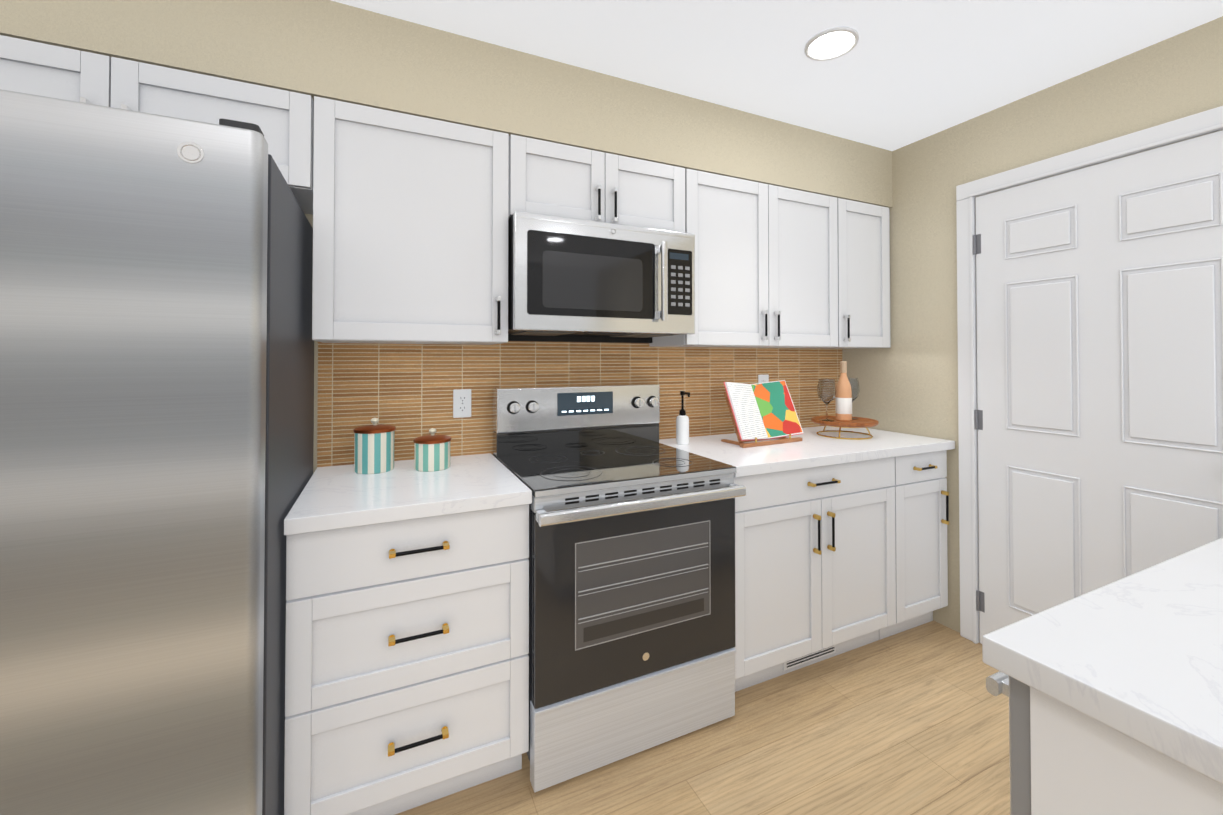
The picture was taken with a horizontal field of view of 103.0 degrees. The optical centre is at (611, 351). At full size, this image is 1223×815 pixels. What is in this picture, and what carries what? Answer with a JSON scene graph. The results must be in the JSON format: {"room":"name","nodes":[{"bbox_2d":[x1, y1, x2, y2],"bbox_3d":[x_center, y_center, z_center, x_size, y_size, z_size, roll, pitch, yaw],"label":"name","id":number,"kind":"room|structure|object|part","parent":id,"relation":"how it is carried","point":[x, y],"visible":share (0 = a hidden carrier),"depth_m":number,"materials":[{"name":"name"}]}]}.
{"room":"kitchen","nodes":[
{"label":"kitchen","id":0,"kind":"room"},
{"bbox_2d":[305,214,317,472],"bbox_3d":[-1.219,0.118,1.795,5.930,2.440,0.120,0,-1,-25],"label":"wall","id":1,"kind":"structure","parent":0,"point":[309,217],"depth_m":1.79,"materials":[{"name":"paint"}]},
{"bbox_2d":[0,35,313,214],"bbox_3d":[-1.413,-0.652,1.442,0.932,0.290,0.355,0,-1,-25],"label":"upper cabinet","id":2,"kind":"object","parent":1,"relation":"attached to","point":[283,120],"visible":0.38,"depth_m":1.37,"materials":[{"name":"white wood"}]},
{"bbox_2d":[0,0,892,207],"bbox_3d":[-1.123,-0.952,1.602,5.690,0.306,0.335,0,-1,-25],"label":"wall","id":3,"kind":"structure","parent":1,"relation":"attached to","point":[332,50],"depth_m":1.67,"materials":[{"name":"paint"}]},
{"bbox_2d":[312,96,508,344],"bbox_3d":[-0.710,-0.413,1.765,0.610,0.760,0.355,0,-1,-25],"label":"upper cabinet","id":4,"kind":"object","parent":3,"relation":"attached to","point":[410,229],"visible":1,"depth_m":1.62,"materials":[{"name":"white wood"}]},
{"bbox_2d":[317,341,841,466],"bbox_3d":[0.155,0.197,2.360,2.722,0.485,0.008,0,-1,-25],"label":"tile","id":5,"kind":"structure","parent":1,"relation":"attached to","point":[406,390],"depth_m":2.06,"materials":[{"name":"brown tile"}]},
{"bbox_2d":[453,389,470,417],"bbox_3d":[-0.612,0.212,1.994,0.072,0.116,0.009,0,-1,-25],"label":"electrical outlet","id":6,"kind":"object","parent":5,"relation":"attached to","point":[461,403],"visible":1,"depth_m":1.99,"materials":[{"name":"white plastic"}]},
{"bbox_2d":[758,375,768,382],"bbox_3d":[0.834,0.184,2.664,0.072,0.116,0.009,0,-1,-25],"label":"electrical outlet","id":7,"kind":"object","parent":5,"relation":"attached to","point":[763,378],"visible":0.23,"depth_m":2.66,"materials":[{"name":"white plastic"}]},
{"bbox_2d":[508,134,684,232],"bbox_3d":[-0.087,-0.640,2.056,0.755,0.298,0.355,0,-1,-25],"label":"upper cabinet","id":8,"kind":"object","parent":1,"relation":"attached to","point":[554,179],"visible":0.79,"depth_m":1.90,"materials":[{"name":"white wood"}]},
{"bbox_2d":[508,211,694,342],"bbox_3d":[-0.068,-0.268,2.013,0.755,0.444,0.439,0,-1,-25],"label":"over-the-range microwave","id":9,"kind":"object","parent":8,"relation":"attached to","point":[574,280],"visible":0.98,"depth_m":1.84,"materials":[{"name":"silver metal"}]},
{"bbox_2d":[649,169,837,347],"bbox_3d":[0.672,-0.405,2.405,0.911,0.760,0.355,0,-1,-25],"label":"upper cabinet","id":10,"kind":"object","parent":1,"relation":"attached to","point":[766,265],"visible":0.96,"depth_m":2.25,"materials":[{"name":"white wood"}]},
{"bbox_2d":[816,198,890,348],"bbox_3d":[1.277,-0.401,2.685,0.414,0.760,0.355,0,-1,-25],"label":"upper cabinet","id":11,"kind":"object","parent":1,"relation":"attached to","point":[863,281],"depth_m":2.55,"materials":[{"name":"white wood"}]},
{"bbox_3d":[1.445,-0.400,2.788,0.024,0.760,0.309,0,-1,-25],"label":"wall cabinet filler","id":12,"kind":"part","parent":11,"relation":"part of","materials":[{"name":"white wood"}]},
{"bbox_2d":[395,620,1009,814],"bbox_3d":[-0.252,1.341,-0.308,5.930,0.060,4.720,0,-1,-25],"label":"floor","id":13,"kind":"structure","parent":0,"point":[913,721],"depth_m":1.60,"materials":[{"name":"brown wood"}]},
{"bbox_2d":[0,89,313,814],"bbox_3d":[-1.299,0.430,1.156,0.910,1.799,0.905,0,-1,-25],"label":"fridge","id":14,"kind":"object","parent":13,"relation":"on","point":[289,407],"depth_m":0.92,"materials":[{"name":"grey metal"}]},
{"bbox_3d":[-1.139,0.401,0.811,0.910,1.749,0.143,0,-1,-25],"label":"fridge door","id":15,"kind":"part","parent":14,"relation":"part of","materials":[{"name":"silver metal"}]},
{"bbox_2d":[284,504,528,814],"bbox_3d":[-0.659,0.898,1.618,0.629,0.874,0.649,0,-1,-25],"label":"drawers","id":16,"kind":"object","parent":13,"relation":"on","point":[406,665],"visible":0.96,"depth_m":1.34,"materials":[{"name":"white wood"}]},
{"bbox_2d":[284,453,531,534],"bbox_3d":[-0.658,0.440,1.622,0.629,0.040,0.638,0,-1,-25],"label":"countertop","id":17,"kind":"structure","parent":16,"relation":"on","point":[337,497],"depth_m":1.44,"materials":[{"name":"stone"}]},
{"bbox_2d":[353,418,395,473],"bbox_3d":[-0.843,0.328,1.730,0.136,0.187,0.136,0,-1,-25],"label":"canister","id":18,"kind":"object","parent":17,"relation":"on","point":[374,448],"visible":1,"depth_m":1.68,"materials":[{"name":"ceramic"}]},
{"bbox_2d":[413,428,450,471],"bbox_3d":[-0.649,0.350,1.764,0.130,0.145,0.130,0,-1,-25],"label":"canister","id":19,"kind":"object","parent":17,"relation":"on","point":[432,452],"visible":1,"depth_m":1.71,"materials":[{"name":"ceramic"}]},
{"bbox_2d":[493,384,745,791],"bbox_3d":[-0.009,0.744,1.875,0.758,1.190,0.688,0,-1,-25],"label":"stove","id":20,"kind":"object","parent":13,"relation":"on","point":[632,649],"visible":1,"depth_m":1.63,"materials":[{"name":"grey metal"}]},
{"bbox_2d":[734,457,895,691],"bbox_3d":[0.741,0.907,2.267,0.920,0.874,0.649,0,-1,-25],"label":"base cabinet","id":21,"kind":"object","parent":13,"relation":"on","point":[815,573],"visible":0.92,"depth_m":1.98,"materials":[{"name":"white wood"}]},
{"bbox_2d":[659,426,954,476],"bbox_3d":[0.923,0.450,2.354,1.322,0.040,0.638,0,-1,-25],"label":"countertop","id":22,"kind":"structure","parent":21,"relation":"on","point":[812,448],"depth_m":2.16,"materials":[{"name":"stone"}]},
{"bbox_2d":[676,391,689,444],"bbox_3d":[0.335,0.305,2.245,0.060,0.247,0.085,0,-1,-25],"label":"soap dispenser","id":23,"kind":"object","parent":22,"relation":"on","point":[682,428],"visible":1,"depth_m":2.23,"materials":[{"name":"white plastic"}]},
{"bbox_2d":[721,380,802,447],"bbox_3d":[0.705,0.284,2.322,0.399,0.289,0.193,0,-1,-29],"label":"cookbook stand","id":24,"kind":"object","parent":22,"relation":"on","point":[762,411],"visible":1,"depth_m":2.30,"materials":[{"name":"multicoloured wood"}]},
{"bbox_2d":[811,416,878,439],"bbox_3d":[1.197,0.390,2.503,0.312,0.084,0.312,0,-1,-25],"label":"serving stand","id":25,"kind":"object","parent":22,"relation":"on","point":[860,422],"visible":1,"depth_m":2.43,"materials":[{"name":"brown wood"}]},
{"bbox_2d":[817,378,836,420],"bbox_3d":[1.105,0.246,2.495,0.092,0.215,0.092,0,-1,-25],"label":"wine glass","id":26,"kind":"object","parent":25,"relation":"on","point":[826,390],"visible":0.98,"depth_m":2.46,"materials":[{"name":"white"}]},
{"bbox_2d":[835,361,851,420],"bbox_3d":[1.200,0.201,2.512,0.078,0.304,0.078,0,-1,-25],"label":"wine bottle","id":27,"kind":"object","parent":25,"relation":"on","point":[843,400],"visible":0.98,"depth_m":2.48,"materials":[{"name":"brown glass"}]},
{"bbox_2d":[848,378,859,418],"bbox_3d":[1.264,0.247,2.574,0.092,0.215,0.092,0,-1,-25],"label":"wine glass","id":28,"kind":"object","parent":25,"relation":"on","point":[855,386],"visible":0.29,"depth_m":2.54,"materials":[{"name":"white"}]},
{"bbox_2d":[879,450,948,639],"bbox_3d":[1.342,0.910,2.545,0.397,0.874,0.649,0,-1,-25],"label":"base cabinet","id":29,"kind":"object","parent":13,"relation":"on","point":[921,513],"visible":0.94,"depth_m":2.28,"materials":[{"name":"white wood"}]},
{"bbox_2d":[986,671,1222,814],"bbox_3d":[1.508,0.886,0.647,1.685,0.874,0.962,0,-1,-25],"label":"kitchen island","id":30,"kind":"object","parent":13,"relation":"on","point":[1065,759],"visible":0.33,"depth_m":0.62,"materials":[{"name":"white wood"}]},
{"bbox_2d":[982,538,1222,784],"bbox_3d":[1.509,0.428,0.627,1.709,0.040,0.955,0,-1,-25],"label":"island countertop","id":31,"kind":"structure","parent":30,"relation":"on","point":[1138,656],"depth_m":0.66,"materials":[{"name":"stone"}]},
{"bbox_2d":[331,0,1222,150],"bbox_3d":[-0.252,-1.169,-0.276,5.930,0.080,4.720,0,-1,-25],"label":"ceiling","id":32,"kind":"structure","parent":0,"point":[901,73],"depth_m":1.75,"materials":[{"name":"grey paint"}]},
{"bbox_2d":[804,27,858,60],"bbox_3d":[0.786,-1.099,1.739,0.180,0.016,0.180,0,-1,-25],"label":"recessed light","id":33,"kind":"object","parent":32,"relation":"in","point":[831,43],"visible":1,"depth_m":1.74,"materials":[{"name":"white"}]},
{"bbox_2d":[842,16,1222,639],"bbox_3d":[2.409,0.106,0.874,0.120,2.440,4.600,0,-1,-25],"label":"wall","id":34,"kind":"structure","parent":0,"point":[908,381],"depth_m":2.36,"materials":[{"name":"paint"}]},
{"bbox_2d":[956,106,1222,643],"bbox_3d":[1.869,0.270,1.859,0.027,2.138,1.011,0,-1,-25],"label":"door frame","id":35,"kind":"structure","parent":34,"relation":"attached to","point":[1195,125],"depth_m":2.25,"materials":[{"name":"white wood"}]},
{"bbox_2d":[973,130,1222,643],"bbox_3d":[1.840,0.305,1.850,0.086,2.054,0.859,0,-1,-25],"label":"entry door","id":36,"kind":"structure","parent":34,"relation":"in","point":[1098,413],"depth_m":1.87,"materials":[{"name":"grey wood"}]}
]}

